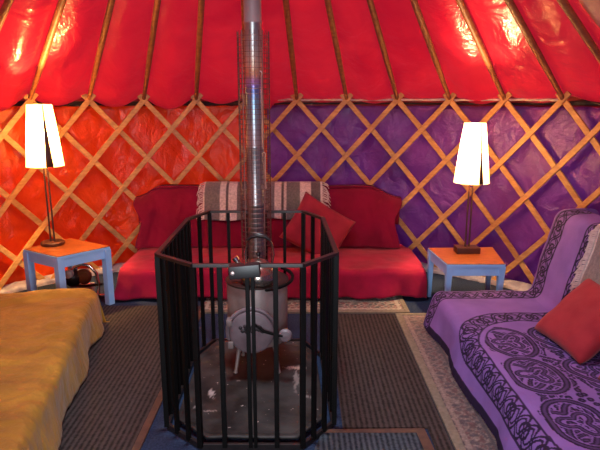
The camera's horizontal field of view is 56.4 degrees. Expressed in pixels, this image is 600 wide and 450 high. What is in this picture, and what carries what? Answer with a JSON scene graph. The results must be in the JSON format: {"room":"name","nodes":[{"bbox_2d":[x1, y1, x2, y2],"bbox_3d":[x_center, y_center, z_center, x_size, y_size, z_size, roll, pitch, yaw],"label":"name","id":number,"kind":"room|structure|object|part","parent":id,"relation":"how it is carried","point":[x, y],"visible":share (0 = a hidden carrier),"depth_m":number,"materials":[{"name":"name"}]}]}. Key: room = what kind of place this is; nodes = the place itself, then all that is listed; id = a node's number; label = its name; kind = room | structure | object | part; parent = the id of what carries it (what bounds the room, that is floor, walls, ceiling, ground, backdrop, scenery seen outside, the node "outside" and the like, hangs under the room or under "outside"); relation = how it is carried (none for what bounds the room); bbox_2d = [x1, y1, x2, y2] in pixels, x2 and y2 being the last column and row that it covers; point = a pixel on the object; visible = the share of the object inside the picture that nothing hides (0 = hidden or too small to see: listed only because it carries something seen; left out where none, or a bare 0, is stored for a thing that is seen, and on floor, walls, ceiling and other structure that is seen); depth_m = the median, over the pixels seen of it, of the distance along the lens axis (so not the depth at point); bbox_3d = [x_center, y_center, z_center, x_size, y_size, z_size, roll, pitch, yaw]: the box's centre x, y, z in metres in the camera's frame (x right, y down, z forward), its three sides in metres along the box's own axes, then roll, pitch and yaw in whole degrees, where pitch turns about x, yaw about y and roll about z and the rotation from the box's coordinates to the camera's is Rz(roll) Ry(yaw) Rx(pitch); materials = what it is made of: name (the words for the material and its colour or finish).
{"room":"traditional dwelling","nodes":[
{"label":"traditional dwelling","id":0,"kind":"room"},
{"bbox_2d":[15,272,513,449],"bbox_3d":[-0.250,0.949,2.773,6.000,0.060,6.000,0,13,0],"label":"floor","id":1,"kind":"structure","parent":0,"point":[158,437],"depth_m":3.77,"materials":[{"name":"blue carpet"}]},
{"bbox_2d":[23,238,114,304],"bbox_3d":[-1.700,0.383,4.134,0.468,0.449,0.401,8,15,31],"label":"side table","id":2,"kind":"object","parent":1,"relation":"on","point":[73,252],"visible":0.89,"depth_m":4.05,"materials":[{"name":"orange wood"}]},
{"bbox_3d":[-1.970,0.402,4.101,0.050,0.427,0.050,8,15,31],"label":"leg","id":3,"kind":"part","parent":2,"relation":"part of","materials":[{"name":"blue paint"}]},
{"bbox_2d":[25,104,64,246],"bbox_3d":[-1.840,-0.353,4.061,0.260,1.020,0.260,0,13,0],"label":"table lamp","id":4,"kind":"object","parent":2,"relation":"on","point":[43,150],"visible":1,"depth_m":3.92,"materials":[{"name":"white fabric"},{"name":"dark metal"}]},
{"bbox_3d":[-1.840,-0.639,3.997,0.260,0.435,0.260,0,13,0],"label":"lamp shade","id":5,"kind":"part","parent":4,"relation":"part of","materials":[{"name":"white fabric"}]},
{"bbox_3d":[-1.853,-0.202,4.094,0.014,0.659,0.013,0,13,0],"label":"stem","id":6,"kind":"part","parent":4,"relation":"part of","materials":[{"name":"brown wood"}]},
{"bbox_3d":[-1.827,-0.202,4.094,0.014,0.659,0.013,0,13,0],"label":"stem","id":7,"kind":"part","parent":4,"relation":"part of","materials":[{"name":"brown wood"}]},
{"bbox_3d":[-1.671,0.442,3.920,0.050,0.427,0.050,8,15,31],"label":"leg","id":8,"kind":"part","parent":2,"relation":"part of","materials":[{"name":"blue paint"}]},
{"bbox_3d":[-1.430,0.386,4.171,0.050,0.427,0.050,8,15,31],"label":"leg","id":9,"kind":"part","parent":2,"relation":"part of","materials":[{"name":"blue paint"}]},
{"bbox_2d":[65,263,104,296],"bbox_3d":[-1.666,0.431,4.292,0.332,0.286,0.130,0,13,0],"label":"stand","id":10,"kind":"object","parent":1,"relation":"on","point":[74,277],"visible":0.91,"depth_m":4.30,"materials":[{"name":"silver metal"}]},
{"bbox_2d":[77,282,94,290],"bbox_3d":[-1.710,0.501,4.451,0.140,0.078,0.070,0,13,0],"label":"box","id":11,"kind":"object","parent":1,"relation":"on","point":[92,287],"visible":0.23,"depth_m":4.43,"materials":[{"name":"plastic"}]},
{"bbox_2d":[59,305,205,449],"bbox_3d":[-1.325,0.899,2.829,1.250,0.010,2.730,0,13,0],"label":"floor mat","id":12,"kind":"object","parent":1,"relation":"on","point":[120,398],"visible":0.47,"depth_m":2.96,"materials":[{"name":"carpet"}]},
{"bbox_3d":[-1.590,0.620,2.480,1.302,0.708,2.503,0,13,0],"label":"sofa","id":13,"kind":"object","parent":12,"relation":"on","visible":0},
{"bbox_2d":[0,288,105,449],"bbox_3d":[-1.449,0.713,2.571,0.764,0.463,2.432,-2,13,-11],"label":"throw","id":14,"kind":"object","parent":13,"relation":"on","point":[47,336],"visible":1,"depth_m":2.85,"materials":[{"name":"yellow fabric"}]},
{"bbox_2d":[0,93,278,289],"bbox_3d":[-1.758,-0.247,4.386,3.526,1.563,0.664,-10,16,-38],"label":"trellis","id":15,"kind":"object","parent":1,"relation":"on","point":[68,192],"visible":0.56,"depth_m":4.80,"materials":[{"name":"brown wood"}]},
{"bbox_2d":[0,0,13,30],"bbox_3d":[-1.465,-1.623,3.141,2.363,1.809,0.046,9,16,36],"label":"pole","id":16,"kind":"object","parent":15,"relation":"on","point":[6,5],"visible":1,"depth_m":3.48,"materials":[{"name":"brown wood"}]},
{"bbox_2d":[28,0,66,99],"bbox_3d":[-1.295,-1.664,3.326,0.046,1.809,2.363,-12,17,-42],"label":"pole","id":17,"kind":"object","parent":15,"relation":"on","point":[60,6],"visible":1,"depth_m":3.91,"materials":[{"name":"brown wood"}]},
{"bbox_2d":[87,0,114,99],"bbox_3d":[-1.095,-1.698,3.481,0.046,1.809,2.363,-8,15,-33],"label":"pole","id":18,"kind":"object","parent":15,"relation":"on","point":[110,5],"visible":1,"depth_m":4.11,"materials":[{"name":"brown wood"}]},
{"bbox_2d":[142,0,160,99],"bbox_3d":[-0.872,-1.725,3.601,0.046,1.809,2.363,-6,14,-23],"label":"pole","id":19,"kind":"object","parent":15,"relation":"on","point":[156,8],"visible":1,"depth_m":4.26,"materials":[{"name":"brown wood"}]},
{"bbox_2d":[194,0,204,99],"bbox_3d":[-0.631,-1.744,3.683,0.046,1.809,2.363,-3,13,-14],"label":"pole","id":20,"kind":"object","parent":15,"relation":"on","point":[201,3],"visible":1,"depth_m":4.36,"materials":[{"name":"brown wood"}]},
{"bbox_2d":[241,0,244,70],"bbox_3d":[-0.380,-1.753,3.725,0.046,1.809,2.363,-1,13,-5],"label":"pole","id":21,"kind":"object","parent":15,"relation":"on","point":[242,5],"visible":0.27,"depth_m":4.23,"materials":[{"name":"brown wood"}]},
{"bbox_2d":[179,340,321,438],"bbox_3d":[-0.235,0.840,2.996,0.714,0.025,1.036,0,13,0],"label":"plate","id":22,"kind":"object","parent":1,"relation":"on","point":[289,352],"visible":0.59,"depth_m":2.87,"materials":[{"name":"metal"}]},
{"bbox_2d":[154,210,338,449],"bbox_3d":[-0.235,0.450,2.885,0.814,0.861,1.192,0,13,0],"label":"guard","id":23,"kind":"object","parent":22,"relation":"on","point":[175,272],"visible":0.94,"depth_m":2.46,"materials":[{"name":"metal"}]},
{"bbox_3d":[-0.620,0.535,2.517,0.022,0.822,0.022,-3,13,-12],"label":"post","id":24,"kind":"part","parent":23,"relation":"part of","materials":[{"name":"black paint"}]},
{"bbox_3d":[-0.630,0.374,3.239,0.022,0.822,0.022,1,13,4],"label":"post","id":25,"kind":"part","parent":23,"relation":"part of","materials":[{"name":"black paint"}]},
{"bbox_3d":[-0.435,0.570,2.361,0.022,0.822,0.022,3,13,14],"label":"post","id":26,"kind":"part","parent":23,"relation":"part of","materials":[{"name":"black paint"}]},
{"bbox_3d":[-0.545,0.326,3.454,0.022,0.822,0.022,-4,13,-18],"label":"post","id":27,"kind":"part","parent":23,"relation":"part of","materials":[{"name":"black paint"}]},
{"bbox_3d":[-0.235,0.041,2.817,0.812,0.014,1.142,0,13,0],"label":"rail","id":28,"kind":"part","parent":23,"relation":"part of","materials":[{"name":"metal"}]},
{"bbox_3d":[-0.235,0.852,2.997,0.794,0.028,1.119,0,13,0],"label":"rail","id":29,"kind":"part","parent":23,"relation":"part of","materials":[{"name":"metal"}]},
{"bbox_3d":[0.012,0.570,2.361,0.022,0.822,0.022,-4,13,-16],"label":"post","id":30,"kind":"part","parent":23,"relation":"part of","materials":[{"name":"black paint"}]},
{"bbox_3d":[0.020,0.326,3.454,0.022,0.822,0.022,4,13,16],"label":"post","id":31,"kind":"part","parent":23,"relation":"part of","materials":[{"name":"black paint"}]},
{"bbox_3d":[0.130,0.370,3.259,0.022,0.822,0.022,-2,13,-8],"label":"post","id":32,"kind":"part","parent":23,"relation":"part of","materials":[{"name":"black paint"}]},
{"bbox_3d":[0.160,0.531,2.537,0.022,0.822,0.022,2,13,7],"label":"post","id":33,"kind":"part","parent":23,"relation":"part of","materials":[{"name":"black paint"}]},
{"bbox_2d":[225,268,293,372],"bbox_3d":[-0.219,0.535,3.098,0.376,0.538,0.390,0,13,0],"label":"stove","id":34,"kind":"object","parent":22,"relation":"on","point":[235,331],"visible":0.63,"depth_m":2.94,"materials":[{"name":"metal"}]},
{"bbox_3d":[-0.340,0.720,3.072,0.060,0.189,0.028,-10,16,-39],"label":"leg","id":35,"kind":"part","parent":34,"relation":"part of","materials":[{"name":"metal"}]},
{"bbox_3d":[-0.255,0.519,2.949,0.278,0.186,0.022,0,13,0],"label":"door frame","id":36,"kind":"part","parent":34,"relation":"part of","materials":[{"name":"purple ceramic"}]},
{"bbox_3d":[-0.255,0.563,2.962,0.234,0.234,0.054,0,13,0],"label":"door","id":37,"kind":"part","parent":34,"relation":"part of","materials":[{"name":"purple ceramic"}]},
{"bbox_2d":[232,233,274,286],"bbox_3d":[-0.226,0.172,2.962,0.211,0.272,0.198,8,15,31],"label":"kettle","id":38,"kind":"object","parent":34,"relation":"on","point":[265,279],"visible":0.66,"depth_m":2.92,"materials":[{"name":"metal"}]},
{"bbox_3d":[-0.220,0.182,2.961,0.106,0.037,0.106,0,13,0],"label":"lid","id":39,"kind":"part","parent":38,"relation":"part of","materials":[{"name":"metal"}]},
{"bbox_3d":[-0.218,0.063,2.934,0.133,0.047,0.026,0,13,0],"label":"handle","id":40,"kind":"part","parent":38,"relation":"part of","materials":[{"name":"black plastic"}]},
{"bbox_2d":[237,0,271,262],"bbox_3d":[-0.243,-1.316,2.816,0.168,3.231,0.168,1,13,4],"label":"flue pipe","id":41,"kind":"object","parent":34,"relation":"on","point":[253,35],"visible":0.93,"depth_m":2.97,"materials":[{"name":"silver metal"}]},
{"bbox_2d":[259,71,263,148],"bbox_3d":[-0.201,-0.592,2.892,0.025,0.396,0.008,10,16,38],"label":"rod","id":42,"kind":"object","parent":41,"relation":"attached to","point":[259,71],"visible":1,"depth_m":2.88,"materials":[{"name":"metal"}]},
{"bbox_2d":[262,152,266,188],"bbox_3d":[-0.188,-0.289,2.959,0.025,0.196,0.008,10,16,38],"label":"rod","id":43,"kind":"object","parent":41,"relation":"attached to","point":[263,152],"visible":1,"depth_m":2.95,"materials":[{"name":"metal"}]},
{"bbox_3d":[-0.235,0.296,3.068,0.344,0.014,0.344,0,13,0],"label":"plate","id":44,"kind":"part","parent":34,"relation":"part of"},
{"bbox_3d":[-0.164,0.551,2.914,0.150,0.075,0.022,-1,13,-3],"label":"handle","id":45,"kind":"part","parent":34,"relation":"part of","materials":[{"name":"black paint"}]},
{"bbox_3d":[-0.093,0.296,3.036,0.116,0.044,0.352,3,13,13],"label":"rail","id":46,"kind":"part","parent":34,"relation":"part of","materials":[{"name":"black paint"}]},
{"bbox_3d":[-0.077,0.581,2.936,0.072,0.072,0.022,0,13,0],"label":"knob","id":47,"kind":"part","parent":34,"relation":"part of","materials":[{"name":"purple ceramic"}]},
{"bbox_2d":[200,295,409,313],"bbox_3d":[0.035,0.530,4.478,1.510,0.013,0.930,0,13,0],"label":"patterned rug","id":48,"kind":"object","parent":1,"relation":"on","point":[396,304],"visible":0.12,"depth_m":4.14,"materials":[{"name":"beige carpet"}]},
{"bbox_2d":[314,428,434,449],"bbox_3d":[0.145,1.073,2.050,0.890,0.011,1.135,0,13,0],"label":"floor mat","id":49,"kind":"object","parent":1,"relation":"on","point":[384,438],"visible":0.85,"depth_m":2.52,"materials":[{"name":"carpet"}]},
{"bbox_2d":[337,314,453,449],"bbox_3d":[0.438,0.918,2.749,0.475,0.008,2.565,0,13,0],"label":"floor mat","id":50,"kind":"object","parent":1,"relation":"on","point":[381,384],"visible":0.84,"depth_m":3.03,"materials":[{"name":"brown carpet"}]},
{"bbox_2d":[274,91,599,283],"bbox_3d":[1.281,-0.244,4.374,3.503,1.563,0.653,10,16,39],"label":"trellis","id":51,"kind":"object","parent":1,"relation":"on","point":[589,135],"visible":0.52,"depth_m":4.68,"materials":[{"name":"brown wood"}]},
{"bbox_2d":[283,0,297,99],"bbox_3d":[-0.125,-1.753,3.726,0.046,1.809,2.363,1,13,5],"label":"pole","id":52,"kind":"object","parent":51,"relation":"on","point":[286,6],"visible":1,"depth_m":4.41,"materials":[{"name":"brown wood"}]},
{"bbox_2d":[324,0,347,99],"bbox_3d":[0.126,-1.744,3.685,0.046,1.809,2.363,3,13,14],"label":"pole","id":53,"kind":"object","parent":51,"relation":"on","point":[328,5],"visible":1,"depth_m":4.36,"materials":[{"name":"brown wood"}]},
{"bbox_2d":[367,0,398,99],"bbox_3d":[0.367,-1.726,3.603,0.046,1.809,2.363,6,14,23],"label":"pole","id":54,"kind":"object","parent":51,"relation":"on","point":[370,3],"visible":1,"depth_m":4.26,"materials":[{"name":"brown wood"}]},
{"bbox_2d":[410,0,450,99],"bbox_3d":[0.591,-1.699,3.484,0.046,1.809,2.363,8,15,33],"label":"pole","id":55,"kind":"object","parent":51,"relation":"on","point":[414,3],"visible":1,"depth_m":4.11,"materials":[{"name":"brown wood"}]},
{"bbox_2d":[455,0,505,99],"bbox_3d":[0.791,-1.665,3.330,0.046,1.809,2.363,12,17,42],"label":"pole","id":56,"kind":"object","parent":51,"relation":"on","point":[461,4],"visible":1,"depth_m":3.91,"materials":[{"name":"brown wood"}]},
{"bbox_2d":[504,0,563,99],"bbox_3d":[0.962,-1.623,3.145,2.363,1.809,0.046,-9,16,-36],"label":"pole","id":57,"kind":"object","parent":51,"relation":"on","point":[511,5],"visible":1,"depth_m":3.67,"materials":[{"name":"brown wood"}]},
{"bbox_2d":[557,0,599,63],"bbox_3d":[1.099,-1.577,2.935,2.363,1.809,0.046,-7,14,-27],"label":"pole","id":58,"kind":"object","parent":51,"relation":"on","point":[565,5],"visible":1,"depth_m":3.31,"materials":[{"name":"brown wood"}]},
{"bbox_2d":[395,313,497,449],"bbox_3d":[0.890,0.910,2.775,0.421,0.013,2.520,0,13,0],"label":"patterned rug","id":59,"kind":"object","parent":1,"relation":"on","point":[466,429],"visible":0.39,"depth_m":2.93,"materials":[{"name":"beige carpet"}]},
{"bbox_2d":[423,208,599,449],"bbox_3d":[1.403,0.524,2.650,1.146,0.799,2.254,0,13,0],"label":"throw","id":60,"kind":"object","parent":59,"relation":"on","point":[530,393],"visible":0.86,"depth_m":2.84,"materials":[{"name":"purple fabric"}]},
{"bbox_2d":[534,279,599,364],"bbox_3d":[1.464,0.480,2.873,0.314,0.310,0.420,-1,13,-6],"label":"cushion","id":61,"kind":"object","parent":60,"relation":"on","point":[573,324],"visible":1,"depth_m":2.84,"materials":[{"name":"red fabric"}]},
{"bbox_2d":[570,224,599,291],"bbox_3d":[1.740,0.268,2.776,0.404,0.420,0.830,0,13,0],"label":"blanket","id":62,"kind":"object","parent":60,"relation":"on","point":[591,269],"visible":0.77,"depth_m":3.09,"materials":[{"name":"fabric"}]},
{"bbox_2d":[427,247,505,296],"bbox_3d":[1.238,0.410,4.150,0.511,0.389,0.469,0,13,0],"label":"side table","id":63,"kind":"object","parent":1,"relation":"on","point":[488,263],"visible":0.89,"depth_m":3.96,"materials":[{"name":"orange wood"}]},
{"bbox_3d":[1.008,0.380,4.337,0.047,0.367,0.047,-1,13,-4],"label":"leg","id":64,"kind":"part","parent":63,"relation":"part of","materials":[{"name":"blue paint"}]},
{"bbox_3d":[1.040,0.467,3.948,0.047,0.367,0.047,-1,13,-4],"label":"leg","id":65,"kind":"part","parent":63,"relation":"part of","materials":[{"name":"blue paint"}]},
{"bbox_2d":[453,123,489,253],"bbox_3d":[1.245,-0.260,4.081,0.252,0.950,0.252,0,13,0],"label":"table lamp","id":66,"kind":"object","parent":63,"relation":"on","point":[472,166],"visible":1,"depth_m":3.95,"materials":[{"name":"white lampshade fabric"},{"name":"dark wood"}]},
{"bbox_3d":[1.232,-0.123,4.112,0.014,0.581,0.013,0,13,0],"label":"stem","id":67,"kind":"part","parent":66,"relation":"part of","materials":[{"name":"brown wood"}]},
{"bbox_3d":[1.258,-0.123,4.112,0.014,0.581,0.013,0,13,0],"label":"stem","id":68,"kind":"part","parent":66,"relation":"part of","materials":[{"name":"brown wood"}]},
{"bbox_3d":[1.245,-0.517,4.024,0.252,0.425,0.252,0,13,0],"label":"lamp shade","id":69,"kind":"part","parent":66,"relation":"part of","materials":[{"name":"white fabric"}]},
{"bbox_3d":[1.468,0.376,4.356,0.047,0.367,0.047,-1,13,-4],"label":"leg","id":70,"kind":"part","parent":63,"relation":"part of","materials":[{"name":"blue paint"}]},
{"bbox_3d":[1.405,0.466,3.949,0.047,0.367,0.047,-1,13,-4],"label":"leg","id":71,"kind":"part","parent":63,"relation":"part of","materials":[{"name":"blue paint"}]},
{"bbox_3d":[-0.210,0.132,4.665,2.300,0.708,0.869,0,13,0],"label":"sofa","id":72,"kind":"object","parent":1,"relation":"on","visible":0},
{"bbox_2d":[196,181,330,220],"bbox_3d":[-0.312,-0.198,4.905,1.170,0.356,0.248,0,13,0],"label":"blanket","id":73,"kind":"object","parent":72,"relation":"on","point":[217,195],"visible":0.66,"depth_m":4.83,"materials":[{"name":"fabric"}]},
{"bbox_2d":[133,184,401,247],"bbox_3d":[-0.280,-0.081,4.882,2.343,0.507,0.315,0,13,0],"label":"sofa backrest","id":74,"kind":"object","parent":72,"relation":"on","point":[375,212],"visible":0.59,"depth_m":4.85,"materials":[{"name":"red fabric"}]},
{"bbox_2d":[114,244,426,299],"bbox_3d":[-0.251,0.171,4.566,2.437,0.648,0.831,0,13,0],"label":"sofa cover","id":75,"kind":"object","parent":72,"relation":"on","point":[364,272],"visible":0.44,"depth_m":4.25,"materials":[{"name":"red fabric"}]},
{"bbox_2d":[279,192,355,253],"bbox_3d":[0.150,0.037,4.676,0.647,0.625,0.195,0,13,0],"label":"cushion","id":76,"kind":"object","parent":72,"relation":"on","point":[339,225],"visible":0.62,"depth_m":4.62,"materials":[{"name":"red fabric"}]},
{"bbox_2d":[0,0,599,111],"bbox_3d":[-0.251,-1.390,2.254,5.622,1.920,5.632,0,13,0],"label":"ceiling","id":77,"kind":"structure","parent":0,"point":[66,74],"depth_m":4.17,"materials":[{"name":"red fabric"}]},
{"bbox_2d":[579,0,599,27],"bbox_3d":[1.236,-1.403,2.699,2.133,1.642,0.965,0,13,0],"label":"flap","id":78,"kind":"object","parent":77,"relation":"hanging from","point":[592,7],"visible":1,"depth_m":2.98,"materials":[{"name":"red fabric"}]},
{"bbox_2d":[0,105,599,284],"bbox_3d":[-0.620,0.151,2.879,6.223,1.462,6.166,-2,13,-8],"label":"wall","id":79,"kind":"structure","parent":0,"point":[560,133],"depth_m":4.84,"materials":[{"name":"purple fabric"}]},
{"bbox_2d":[13,101,241,106],"bbox_3d":[-1.845,-0.551,2.654,2.390,0.066,5.546,2,13,7],"label":"trim","id":80,"kind":"structure","parent":79,"relation":"attached to","point":[20,103],"depth_m":4.91,"materials":[{"name":"fabric"}]},
{"bbox_2d":[0,262,531,293],"bbox_3d":[-0.246,0.636,3.867,5.498,0.062,3.225,0,13,0],"label":"baseboard","id":81,"kind":"structure","parent":79,"relation":"attached to","point":[514,285],"depth_m":4.61,"materials":[{"name":"fabric"}]},
{"bbox_2d":[20,96,599,107],"bbox_3d":[-0.252,-0.527,2.499,5.642,0.201,5.536,0,13,0],"label":"trim","id":82,"kind":"structure","parent":79,"relation":"attached to","point":[571,98],"depth_m":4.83,"materials":[{"name":"red fabric"}]},
{"bbox_2d":[278,98,558,100],"bbox_3d":[0.904,-1.056,4.721,2.338,0.028,0.290,6,14,25],"label":"rope","id":83,"kind":"object","parent":79,"relation":"attached to","point":[286,99],"visible":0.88,"depth_m":4.75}
]}

